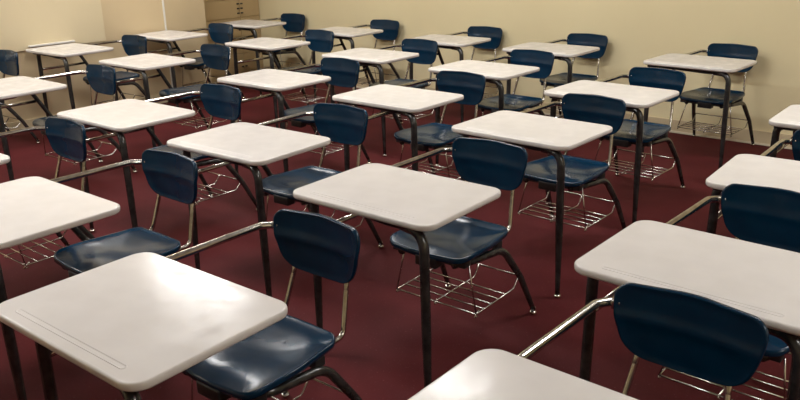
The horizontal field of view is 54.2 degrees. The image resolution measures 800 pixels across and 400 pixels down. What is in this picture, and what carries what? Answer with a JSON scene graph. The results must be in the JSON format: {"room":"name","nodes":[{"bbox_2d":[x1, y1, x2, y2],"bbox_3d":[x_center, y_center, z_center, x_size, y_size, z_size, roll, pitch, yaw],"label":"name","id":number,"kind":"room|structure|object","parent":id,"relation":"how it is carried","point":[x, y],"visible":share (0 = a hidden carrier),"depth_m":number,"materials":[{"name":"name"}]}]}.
{"room":"classroom","nodes":[
{"label":"classroom","id":0,"kind":"room"},
{"bbox_2d":[0,0,211,122],"bbox_3d":[-4.745,-1.429,4.855,0.600,2.800,8.050,14,24,37],"label":"wall","id":1,"kind":"structure","parent":0,"point":[120,17],"depth_m":7.15,"materials":[{"name":"beige paint"}]},
{"bbox_2d":[0,0,105,51],"bbox_3d":[-3.543,-1.668,5.770,0.054,1.290,2.830,14,24,37],"label":"board","id":2,"kind":"object","parent":1,"relation":"attached to","point":[24,24],"visible":1,"depth_m":6.58,"materials":[{"name":"white plastic"}]},
{"bbox_2d":[6,94,167,131],"bbox_3d":[-4.481,-0.089,5.110,0.012,0.090,8.050,14,24,37],"label":"baseboard","id":3,"kind":"structure","parent":1,"relation":"attached to","point":[28,121],"depth_m":6.62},
{"bbox_2d":[162,0,172,86],"bbox_3d":[-2.254,-2.343,7.233,0.012,2.705,0.016,14,24,37],"label":"cable raceway","id":4,"kind":"object","parent":1,"relation":"attached to","point":[163,7],"visible":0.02,"depth_m":7.45,"materials":[{"name":"white plastic"}]},
{"bbox_2d":[0,83,793,399],"bbox_3d":[-0.862,0.699,2.884,10.200,0.100,9.400,14,24,37],"label":"floor","id":5,"kind":"structure","parent":0,"point":[379,355],"depth_m":3.81,"materials":[{"name":"red carpet"}]},
{"bbox_2d":[0,49,40,143],"bbox_3d":[-3.291,-0.708,5.868,0.610,0.721,0.893,13,24,36],"label":"student desk","id":6,"kind":"object","parent":5,"relation":"on","point":[9,65],"visible":0.8,"depth_m":6.09,"materials":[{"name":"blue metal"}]},
{"bbox_2d":[3,115,20,129],"bbox_3d":[-3.199,-0.658,6.044,0.410,0.218,0.342,13,24,36],"label":"basket","id":7,"kind":"object","parent":6,"relation":"on","point":[18,117],"depth_m":6.04,"materials":[{"name":"metal"}]},
{"bbox_2d":[0,117,94,268],"bbox_3d":[-1.822,0.075,3.495,0.610,0.721,0.893,14,24,37],"label":"student desk","id":8,"kind":"object","parent":5,"relation":"on","point":[66,137],"visible":0.57,"depth_m":3.72,"materials":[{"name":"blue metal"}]},
{"bbox_2d":[0,230,66,268],"bbox_3d":[-1.725,0.127,3.669,0.410,0.218,0.342,14,24,37],"label":"basket","id":9,"kind":"object","parent":8,"relation":"on","point":[5,256],"depth_m":3.61,"materials":[{"name":"metal"}]},
{"bbox_2d":[0,64,136,180],"bbox_3d":[-2.253,-0.453,5.060,0.610,0.721,0.893,14,24,37],"label":"student desk","id":10,"kind":"object","parent":5,"relation":"on","point":[101,78],"visible":0.59,"depth_m":5.13,"materials":[{"name":"silver metal"}]},
{"bbox_2d":[42,134,116,165],"bbox_3d":[-2.156,-0.402,5.233,0.410,0.218,0.342,14,24,37],"label":"basket","id":11,"kind":"object","parent":10,"relation":"on","point":[114,143],"depth_m":5.22,"materials":[{"name":"metal"}]},
{"bbox_2d":[26,35,146,116],"bbox_3d":[-2.551,-0.985,6.627,0.610,0.721,0.893,13,23,35],"label":"student desk","id":12,"kind":"object","parent":5,"relation":"on","point":[132,45],"visible":0.55,"depth_m":6.56,"materials":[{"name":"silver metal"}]},
{"bbox_2d":[90,86,144,105],"bbox_3d":[-2.460,-0.934,6.804,0.410,0.218,0.342,13,23,35],"label":"basket","id":13,"kind":"object","parent":12,"relation":"on","point":[140,88],"depth_m":6.91,"materials":[{"name":"metal"}]},
{"bbox_2d":[0,149,197,399],"bbox_3d":[-1.149,0.271,2.885,0.610,0.721,0.893,14,24,37],"label":"student desk","id":14,"kind":"object","parent":5,"relation":"on","point":[31,208],"visible":0.69,"depth_m":2.87,"materials":[{"name":"silver metal"}]},
{"bbox_2d":[57,83,256,231],"bbox_3d":[-1.261,-0.201,4.266,0.610,0.721,0.893,14,24,37],"label":"student desk","id":15,"kind":"object","parent":5,"relation":"on","point":[120,117],"visible":0.62,"depth_m":4.15,"materials":[{"name":"silver metal"}]},
{"bbox_2d":[195,169,239,204],"bbox_3d":[-1.166,-0.150,4.441,0.410,0.218,0.342,14,24,37],"label":"basket","id":16,"kind":"object","parent":15,"relation":"on","point":[237,177],"depth_m":4.42,"materials":[{"name":"metal"}]},
{"bbox_2d":[99,44,229,146],"bbox_3d":[-1.693,-0.767,5.941,0.610,0.721,0.893,14,24,37],"label":"student desk","id":17,"kind":"object","parent":5,"relation":"on","point":[214,56],"visible":0.65,"depth_m":5.91,"materials":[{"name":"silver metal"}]},
{"bbox_2d":[167,101,226,128],"bbox_3d":[-1.595,-0.716,6.114,0.410,0.218,0.342,14,24,37],"label":"basket","id":18,"kind":"object","parent":17,"relation":"on","point":[194,102],"depth_m":6.09,"materials":[{"name":"metal"}]},
{"bbox_2d":[0,209,361,399],"bbox_3d":[-0.488,0.506,2.158,0.610,0.721,0.893,13,24,36],"label":"student desk","id":19,"kind":"object","parent":5,"relation":"on","point":[136,322],"visible":1,"depth_m":1.99,"materials":[{"name":"white laminate"}]},
{"bbox_2d":[191,378,342,399],"bbox_3d":[-0.394,0.557,2.333,0.410,0.218,0.342,13,24,36],"label":"basket","id":20,"kind":"object","parent":19,"relation":"on","point":[293,382],"depth_m":2.17,"materials":[{"name":"metal"}]},
{"bbox_2d":[134,23,244,106],"bbox_3d":[-1.973,-1.265,7.408,0.610,0.721,0.893,13,23,35],"label":"student desk","id":21,"kind":"object","parent":5,"relation":"on","point":[222,33],"visible":0.57,"depth_m":7.37,"materials":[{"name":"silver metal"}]},
{"bbox_2d":[182,67,219,86],"bbox_3d":[-1.882,-1.215,7.584,0.410,0.218,0.342,13,23,35],"label":"basket","id":22,"kind":"object","parent":21,"relation":"on","point":[202,68],"depth_m":7.62,"materials":[{"name":"metal"}]},
{"bbox_2d":[204,0,262,82],"bbox_3d":[-2.002,-2.656,8.277,0.218,2.790,1.042,14,24,37],"label":"storage cabinet","id":23,"kind":"object","parent":5,"relation":"on","point":[216,11],"visible":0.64,"depth_m":8.62,"materials":[{"name":"beige paint"}]},
{"bbox_2d":[223,13,305,95],"bbox_3d":[-1.377,-1.552,8.206,0.610,0.721,0.893,13,23,35],"label":"student desk","id":24,"kind":"object","parent":5,"relation":"on","point":[292,22],"visible":0.58,"depth_m":8.25,"materials":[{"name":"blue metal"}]},
{"bbox_2d":[259,53,302,69],"bbox_3d":[-1.287,-1.502,8.383,0.410,0.218,0.342,13,23,35],"label":"basket","id":25,"kind":"object","parent":24,"relation":"on","point":[275,54],"depth_m":8.38,"materials":[{"name":"metal"}]},
{"bbox_2d":[167,103,383,296],"bbox_3d":[-0.523,-0.015,3.678,0.610,0.721,0.893,13,23,35],"label":"student desk","id":26,"kind":"object","parent":5,"relation":"on","point":[249,146],"visible":0.75,"depth_m":3.56,"materials":[{"name":"silver metal"}]},
{"bbox_2d":[266,194,363,227],"bbox_3d":[-0.432,0.035,3.855,0.410,0.218,0.342,13,23,35],"label":"basket","id":27,"kind":"object","parent":26,"relation":"on","point":[307,204],"depth_m":3.83,"materials":[{"name":"metal"}]},
{"bbox_2d":[225,29,340,127],"bbox_3d":[-0.953,-1.056,6.737,0.610,0.721,0.893,14,24,37],"label":"student desk","id":28,"kind":"object","parent":5,"relation":"on","point":[317,40],"visible":0.62,"depth_m":6.73,"materials":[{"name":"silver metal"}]},
{"bbox_2d":[283,87,329,103],"bbox_3d":[-0.856,-1.005,6.910,0.410,0.218,0.342,14,24,37],"label":"basket","id":29,"kind":"object","parent":28,"relation":"on","point":[302,89],"depth_m":6.93,"materials":[{"name":"metal"}]},
{"bbox_2d":[217,57,370,173],"bbox_3d":[-0.644,-0.514,5.138,0.610,0.721,0.893,14,24,37],"label":"student desk","id":30,"kind":"object","parent":5,"relation":"on","point":[341,72],"visible":0.62,"depth_m":5.07,"materials":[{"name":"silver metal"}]},
{"bbox_2d":[286,121,353,156],"bbox_3d":[-0.549,-0.463,5.312,0.410,0.218,0.342,14,24,37],"label":"basket","id":31,"kind":"object","parent":30,"relation":"on","point":[313,126],"depth_m":5.22,"materials":[{"name":"metal"}]},
{"bbox_2d":[305,19,399,106],"bbox_3d":[-0.374,-1.302,7.418,0.610,0.721,0.893,13,23,35],"label":"student desk","id":32,"kind":"object","parent":5,"relation":"on","point":[382,29],"visible":0.53,"depth_m":7.55,"materials":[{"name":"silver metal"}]},
{"bbox_2d":[358,67,396,84],"bbox_3d":[-0.283,-1.252,7.595,0.410,0.218,0.342,13,23,35],"label":"basket","id":33,"kind":"object","parent":32,"relation":"on","point":[393,68],"depth_m":7.62,"materials":[{"name":"metal"}]},
{"bbox_2d":[322,38,440,156],"bbox_3d":[-0.077,-0.822,6.001,0.610,0.721,0.893,13,24,36],"label":"student desk","id":34,"kind":"object","parent":5,"relation":"on","point":[418,51],"visible":0.55,"depth_m":5.98,"materials":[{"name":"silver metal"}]},
{"bbox_2d":[372,109,433,122],"bbox_3d":[0.018,-0.771,6.176,0.410,0.218,0.342,13,24,36],"label":"basket","id":35,"kind":"object","parent":34,"relation":"on","point":[398,115],"depth_m":6.13,"materials":[{"name":"metal"}]},
{"bbox_2d":[332,70,485,178],"bbox_3d":[0.132,-0.320,4.526,0.610,0.721,0.893,14,24,37],"label":"student desk","id":36,"kind":"object","parent":5,"relation":"on","point":[459,87],"visible":0.74,"depth_m":4.46,"materials":[{"name":"silver metal"}]},
{"bbox_2d":[400,144,460,178],"bbox_3d":[0.228,-0.269,4.699,0.410,0.218,0.342,14,24,37],"label":"basket","id":37,"kind":"object","parent":36,"relation":"on","point":[447,145],"depth_m":4.70,"materials":[{"name":"metal"}]},
{"bbox_2d":[293,137,536,387],"bbox_3d":[0.129,0.216,2.965,0.610,0.721,0.893,13,24,36],"label":"student desk","id":38,"kind":"object","parent":5,"relation":"on","point":[428,210],"visible":0.98,"depth_m":2.88,"materials":[{"name":"silver metal"}]},
{"bbox_2d":[396,254,517,318],"bbox_3d":[0.223,0.267,3.140,0.410,0.218,0.342,13,24,36],"label":"basket","id":39,"kind":"object","parent":38,"relation":"on","point":[509,259],"depth_m":3.09,"materials":[{"name":"metal"}]},
{"bbox_2d":[409,26,502,122],"bbox_3d":[0.527,-1.080,6.716,0.610,0.721,0.893,13,23,35],"label":"student desk","id":40,"kind":"object","parent":5,"relation":"on","point":[483,37],"visible":0.38,"depth_m":6.63,"materials":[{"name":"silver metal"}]},
{"bbox_2d":[483,86,497,97],"bbox_3d":[0.619,-1.030,6.893,0.410,0.218,0.342,13,23,35],"label":"basket","id":41,"kind":"object","parent":40,"relation":"on","point":[485,86],"depth_m":6.87,"materials":[{"name":"metal"}]},
{"bbox_2d":[428,49,554,165],"bbox_3d":[0.690,-0.606,5.324,0.610,0.721,0.893,14,24,38],"label":"student desk","id":42,"kind":"object","parent":5,"relation":"on","point":[529,63],"visible":0.79,"depth_m":5.32,"materials":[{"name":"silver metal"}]},
{"bbox_2d":[451,93,625,297],"bbox_3d":[0.742,-0.081,3.792,0.610,0.721,0.893,15,24,38],"label":"student desk","id":43,"kind":"object","parent":5,"relation":"on","point":[587,117],"visible":0.9,"depth_m":3.72,"materials":[{"name":"silver metal"}]},
{"bbox_2d":[518,182,614,231],"bbox_3d":[0.842,-0.029,3.963,0.410,0.218,0.342,15,24,38],"label":"basket","id":44,"kind":"object","parent":43,"relation":"on","point":[608,185],"depth_m":3.92,"materials":[{"name":"metal"}]},
{"bbox_2d":[502,33,607,115],"bbox_3d":[1.275,-0.889,6.112,0.610,0.721,0.893,14,24,37],"label":"student desk","id":45,"kind":"object","parent":5,"relation":"on","point":[582,45],"visible":0.69,"depth_m":6.14,"materials":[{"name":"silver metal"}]},
{"bbox_2d":[408,283,768,399],"bbox_3d":[0.421,0.678,1.603,0.610,0.721,0.893,14,24,38],"label":"student desk","id":46,"kind":"object","parent":5,"relation":"on","point":[698,336],"visible":1,"depth_m":1.77,"materials":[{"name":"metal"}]},
{"bbox_2d":[544,67,685,222],"bbox_3d":[1.300,-0.342,4.517,0.610,0.721,0.893,15,25,39],"label":"student desk","id":47,"kind":"object","parent":5,"relation":"on","point":[648,87],"visible":0.82,"depth_m":4.48,"materials":[{"name":"silver metal"}]},
{"bbox_2d":[595,141,675,180],"bbox_3d":[1.403,-0.289,4.687,0.410,0.218,0.342,15,25,39],"label":"basket","id":48,"kind":"object","parent":47,"relation":"on","point":[670,143],"depth_m":4.64,"materials":[{"name":"metal"}]},
{"bbox_2d":[574,184,799,399],"bbox_3d":[0.972,0.422,2.312,0.610,0.721,0.893,14,24,38],"label":"student desk","id":49,"kind":"object","parent":5,"relation":"on","point":[758,275],"visible":0.69,"depth_m":2.13,"materials":[{"name":"silver metal"}]},
{"bbox_2d":[658,353,790,399],"bbox_3d":[1.071,0.474,2.483,0.410,0.218,0.342,14,24,38],"label":"basket","id":50,"kind":"object","parent":49,"relation":"on","point":[777,359],"depth_m":2.44,"materials":[{"name":"metal"}]},
{"bbox_2d":[642,43,757,168],"bbox_3d":[2.131,-0.667,5.414,0.610,0.721,0.893,15,25,40],"label":"student desk","id":51,"kind":"object","parent":5,"relation":"on","point":[721,59],"visible":0.94,"depth_m":5.37,"materials":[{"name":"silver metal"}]},
{"bbox_2d":[677,104,747,136],"bbox_3d":[2.235,-0.614,5.582,0.410,0.218,0.342,15,25,40],"label":"basket","id":52,"kind":"object","parent":51,"relation":"on","point":[745,109],"depth_m":5.57,"materials":[{"name":"metal"}]},
{"bbox_2d":[705,129,799,233],"bbox_3d":[1.573,0.178,2.988,0.610,0.721,0.893,13,23,35],"label":"student desk","id":53,"kind":"object","parent":5,"relation":"on","point":[747,169],"visible":0.44,"depth_m":2.83,"materials":[{"name":"silver metal"}]},
{"bbox_2d":[769,105,799,157],"bbox_3d":[2.184,-0.112,3.794,0.610,0.721,0.893,14,24,37],"label":"student desk","id":54,"kind":"object","parent":5,"relation":"on","point":[789,118],"visible":0.57,"depth_m":3.61,"materials":[{"name":"silver metal"}]},
{"bbox_2d":[258,0,799,134],"bbox_3d":[2.078,-1.901,5.809,10.200,2.800,0.150,14,24,37],"label":"wall","id":55,"kind":"structure","parent":0,"point":[636,31],"depth_m":6.25,"materials":[{"name":"beige paint"}]},
{"bbox_2d":[263,66,792,148],"bbox_3d":[2.131,-0.584,6.128,9.600,0.100,0.012,14,24,37],"label":"baseboard","id":56,"kind":"structure","parent":55,"relation":"attached to","point":[759,136],"depth_m":5.97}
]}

